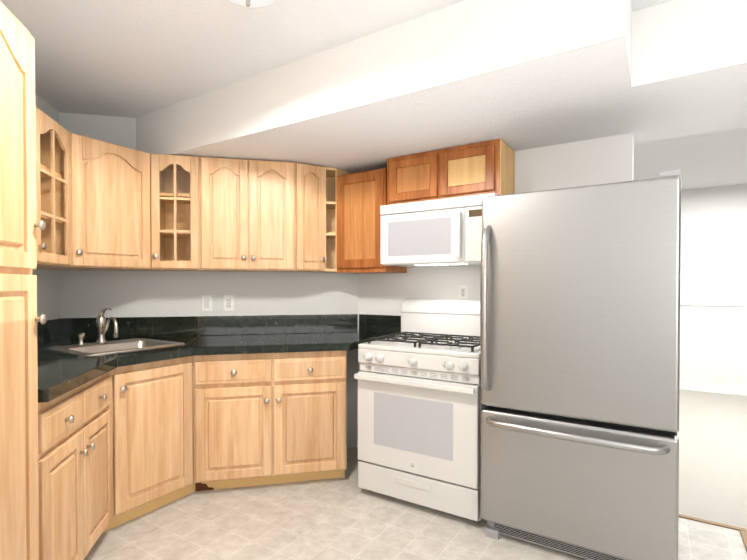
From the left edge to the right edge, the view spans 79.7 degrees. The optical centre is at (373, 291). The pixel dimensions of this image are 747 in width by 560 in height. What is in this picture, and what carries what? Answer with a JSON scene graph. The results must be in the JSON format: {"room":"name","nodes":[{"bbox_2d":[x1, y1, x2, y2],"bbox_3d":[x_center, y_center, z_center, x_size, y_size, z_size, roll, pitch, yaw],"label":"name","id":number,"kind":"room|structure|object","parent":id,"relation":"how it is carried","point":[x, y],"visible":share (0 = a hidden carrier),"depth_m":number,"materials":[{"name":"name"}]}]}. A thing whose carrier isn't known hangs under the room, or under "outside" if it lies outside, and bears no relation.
{"room":"kitchen","nodes":[
{"label":"kitchen","id":0,"kind":"room"},
{"bbox_2d":[32,93,59,321],"bbox_3d":[-1.470,0.043,-0.144,0.120,2.440,6.500,0,1,-13],"label":"wall","id":1,"kind":"structure","parent":0,"point":[48,293],"depth_m":2.88,"materials":[{"name":"white paint"}]},
{"bbox_2d":[35,106,71,266],"bbox_3d":[-1.767,-0.507,2.249,0.354,0.745,0.400,0,1,-13],"label":"upper cabinet","id":2,"kind":"object","parent":1,"relation":"attached to","point":[53,192],"visible":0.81,"depth_m":2.42,"materials":[{"name":"brown wood"}]},
{"bbox_2d":[59,112,357,447],"bbox_3d":[-1.146,0.003,3.322,2.280,2.440,0.120,0,1,-13],"label":"wall","id":3,"kind":"structure","parent":0,"point":[88,294],"depth_m":3.23,"materials":[{"name":"white paint"}]},
{"bbox_2d":[37,133,157,270],"bbox_3d":[-1.739,-0.513,2.783,0.645,0.745,0.655,0,1,-13],"label":"upper cabinet","id":4,"kind":"object","parent":3,"relation":"attached to","point":[111,203],"visible":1,"depth_m":2.65,"materials":[{"name":"brown wood"}]},
{"bbox_2d":[150,154,202,270],"bbox_3d":[-1.315,-0.516,3.034,0.298,0.745,0.354,0,1,-13],"label":"upper cabinet","id":5,"kind":"object","parent":3,"relation":"attached to","point":[175,212],"visible":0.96,"depth_m":2.92,"materials":[{"name":"brown wood"}]},
{"bbox_2d":[202,295,211,310],"bbox_3d":[-1.208,0.084,3.243,0.072,0.116,0.007,0,1,-13],"label":"switch plate","id":6,"kind":"object","parent":3,"relation":"attached to","point":[206,302],"visible":1,"depth_m":3.24,"materials":[{"name":"white plastic"}]},
{"bbox_2d":[37,314,400,344],"bbox_3d":[-0.792,0.256,2.489,2.361,0.140,1.666,0,1,-13],"label":"backsplash","id":7,"kind":"structure","parent":3,"relation":"attached to","point":[58,329],"depth_m":3.26,"materials":[{"name":"stone"}]},
{"bbox_2d":[223,295,233,310],"bbox_3d":[-1.061,0.083,3.277,0.072,0.116,0.007,0,1,-13],"label":"outlet","id":8,"kind":"object","parent":3,"relation":"attached to","point":[228,302],"visible":1,"depth_m":3.27,"materials":[{"name":"white plastic"}]},
{"bbox_2d":[200,157,294,271],"bbox_3d":[-0.868,-0.517,3.135,0.615,0.745,0.352,0,1,-13],"label":"upper cabinet","id":9,"kind":"object","parent":3,"relation":"attached to","point":[247,215],"visible":1,"depth_m":2.99,"materials":[{"name":"brown wood"}]},
{"bbox_2d":[294,162,324,271],"bbox_3d":[-0.468,-0.519,3.242,0.209,0.745,0.320,0,1,-13],"label":"upper cabinet","id":10,"kind":"object","parent":3,"relation":"attached to","point":[309,218],"visible":1,"depth_m":3.12,"materials":[{"name":"brown wood"}]},
{"bbox_2d":[337,168,406,273],"bbox_3d":[-0.016,-0.484,3.230,0.408,0.695,0.323,0,1,32],"label":"upper cabinet","id":11,"kind":"object","parent":3,"relation":"attached to","point":[361,198],"visible":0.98,"depth_m":3.10,"materials":[{"name":"brown wood"}]},
{"bbox_2d":[0,0,746,189],"bbox_3d":[2.434,-1.258,3.389,9.460,0.080,12.100,0,1,-13],"label":"ceiling","id":12,"kind":"structure","parent":0,"point":[129,58],"depth_m":2.22,"materials":[{"name":"white paint"}]},
{"bbox_2d":[230,0,274,7],"bbox_3d":[-0.466,-1.127,1.659,0.280,0.139,0.280,0,1,-13],"label":"dome ceiling light","id":13,"kind":"object","parent":12,"relation":"attached to","point":[254,3],"visible":1,"depth_m":1.70,"materials":[{"name":"white glass"}]},
{"bbox_2d":[136,0,746,172],"bbox_3d":[1.073,-1.044,2.202,5.620,0.320,1.350,0,1,32],"label":"soffit beam","id":14,"kind":"structure","parent":12,"relation":"attached to","point":[516,75],"depth_m":2.08,"materials":[{"name":"white paint"}]},
{"bbox_2d":[84,447,746,559],"bbox_3d":[0.281,1.248,0.932,3.764,0.004,5.200,0,1,-13],"label":"floor","id":15,"kind":"structure","parent":0,"point":[346,517],"depth_m":2.29,"materials":[{"name":"beige tile"}]},
{"bbox_2d":[0,1,46,559],"bbox_3d":[-1.374,0.182,1.184,0.648,2.130,0.610,0,1,-13],"label":"pantry","id":16,"kind":"object","parent":15,"relation":"on","point":[19,503],"visible":1,"depth_m":1.42,"materials":[{"name":"brown wood"}]},
{"bbox_2d":[38,372,112,559],"bbox_3d":[-1.521,0.812,1.845,0.650,0.855,0.722,0,1,-13],"label":"base cabinet","id":17,"kind":"object","parent":15,"relation":"on","point":[75,465],"visible":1,"depth_m":1.84,"materials":[{"name":"brown wood"}]},
{"bbox_2d":[102,356,195,532],"bbox_3d":[-1.563,0.803,2.689,0.940,0.855,0.946,0,1,-13],"label":"base cabinet","id":18,"kind":"object","parent":15,"relation":"on","point":[151,405],"visible":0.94,"depth_m":2.44,"materials":[{"name":"brown wood"}]},
{"bbox_2d":[37,348,132,402],"bbox_3d":[-1.546,0.357,1.972,0.660,0.049,0.990,0,1,-13],"label":"countertop","id":19,"kind":"structure","parent":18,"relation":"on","point":[60,373],"depth_m":1.96,"materials":[{"name":"stone"}]},
{"bbox_2d":[37,332,390,365],"bbox_3d":[-0.903,0.347,2.818,2.287,0.049,0.975,0,1,-13],"label":"countertop","id":20,"kind":"structure","parent":18,"relation":"on","point":[340,341],"depth_m":2.79,"materials":[{"name":"stone"}]},
{"bbox_2d":[77,308,118,344],"bbox_3d":[-1.642,0.208,2.673,0.214,0.216,0.166,0,1,32],"label":"faucet","id":21,"kind":"object","parent":20,"relation":"on","point":[102,324],"visible":1,"depth_m":2.73,"materials":[{"name":"silver metal"}]},
{"bbox_2d":[44,338,184,355],"bbox_3d":[-1.522,0.403,2.661,0.515,0.172,0.570,0,1,32],"label":"sink","id":22,"kind":"object","parent":20,"relation":"in","point":[94,348],"visible":0.42,"depth_m":2.71,"materials":[{"name":"silver metal"}]},
{"bbox_2d":[193,350,346,490],"bbox_3d":[-0.684,0.799,3.039,0.924,0.855,0.650,0,1,-13],"label":"base cabinet","id":23,"kind":"object","parent":15,"relation":"on","point":[266,418],"visible":1,"depth_m":2.76,"materials":[{"name":"brown wood"}]},
{"bbox_2d":[354,299,485,521],"bbox_3d":[0.377,0.645,2.749,0.756,1.170,0.682,0,1,32],"label":"range","id":24,"kind":"object","parent":15,"relation":"on","point":[421,406],"visible":0.88,"depth_m":2.51,"materials":[{"name":"white metal"}]},
{"bbox_2d":[480,170,680,559],"bbox_3d":[1.044,0.368,2.272,0.822,1.734,0.750,0,1,32],"label":"fridge","id":25,"kind":"object","parent":15,"relation":"on","point":[580,332],"visible":1,"depth_m":1.98,"materials":[{"name":"silver metal"}]},
{"bbox_2d":[679,514,746,550],"bbox_3d":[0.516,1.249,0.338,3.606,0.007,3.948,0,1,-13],"label":"baseboard","id":26,"kind":"structure","parent":15,"relation":"on","point":[743,532],"depth_m":2.34,"materials":[{"name":"brown"}]},
{"bbox_2d":[358,133,633,371],"bbox_3d":[0.675,0.006,3.063,1.900,2.440,0.120,0,1,32],"label":"wall","id":27,"kind":"structure","parent":0,"point":[604,160],"depth_m":2.80,"materials":[{"name":"white paint"}]},
{"bbox_2d":[324,167,351,271],"bbox_3d":[-0.232,-0.520,3.340,0.293,0.745,0.233,0,1,-13],"label":"upper cabinet","id":28,"kind":"object","parent":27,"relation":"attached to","point":[331,174],"visible":0.33,"depth_m":3.42,"materials":[{"name":"brown wood"}]},
{"bbox_2d":[387,139,514,204],"bbox_3d":[0.488,-0.726,2.908,0.762,0.323,0.323,0,1,32],"label":"upper cabinet","id":29,"kind":"object","parent":27,"relation":"attached to","point":[486,167],"visible":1,"depth_m":2.74,"materials":[{"name":"brown wood"}]},
{"bbox_2d":[380,193,496,266],"bbox_3d":[0.457,-0.365,2.865,0.756,0.390,0.435,0,1,32],"label":"microwave","id":30,"kind":"object","parent":29,"relation":"attached to","point":[438,232],"visible":0.83,"depth_m":2.72,"materials":[{"name":"white plastic"}]},
{"bbox_2d":[459,286,466,298],"bbox_3d":[0.607,0.006,3.031,0.058,0.093,0.006,0,1,32],"label":"electrical outlet","id":31,"kind":"object","parent":27,"relation":"attached to","point":[462,292],"visible":1,"depth_m":3.03,"materials":[{"name":"white plastic"}]},
{"bbox_2d":[677,390,746,530],"bbox_3d":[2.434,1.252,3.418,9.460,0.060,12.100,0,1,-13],"label":"wall","id":32,"kind":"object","parent":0,"point":[712,434],"visible":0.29,"depth_m":3.30,"materials":[{"name":"white paint"}]},
{"bbox_2d":[680,184,746,395],"bbox_3d":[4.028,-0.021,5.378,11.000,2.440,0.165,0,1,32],"label":"window","id":33,"kind":"structure","parent":0,"point":[713,314],"depth_m":5.31,"materials":[{"name":"white glass"}]}
]}

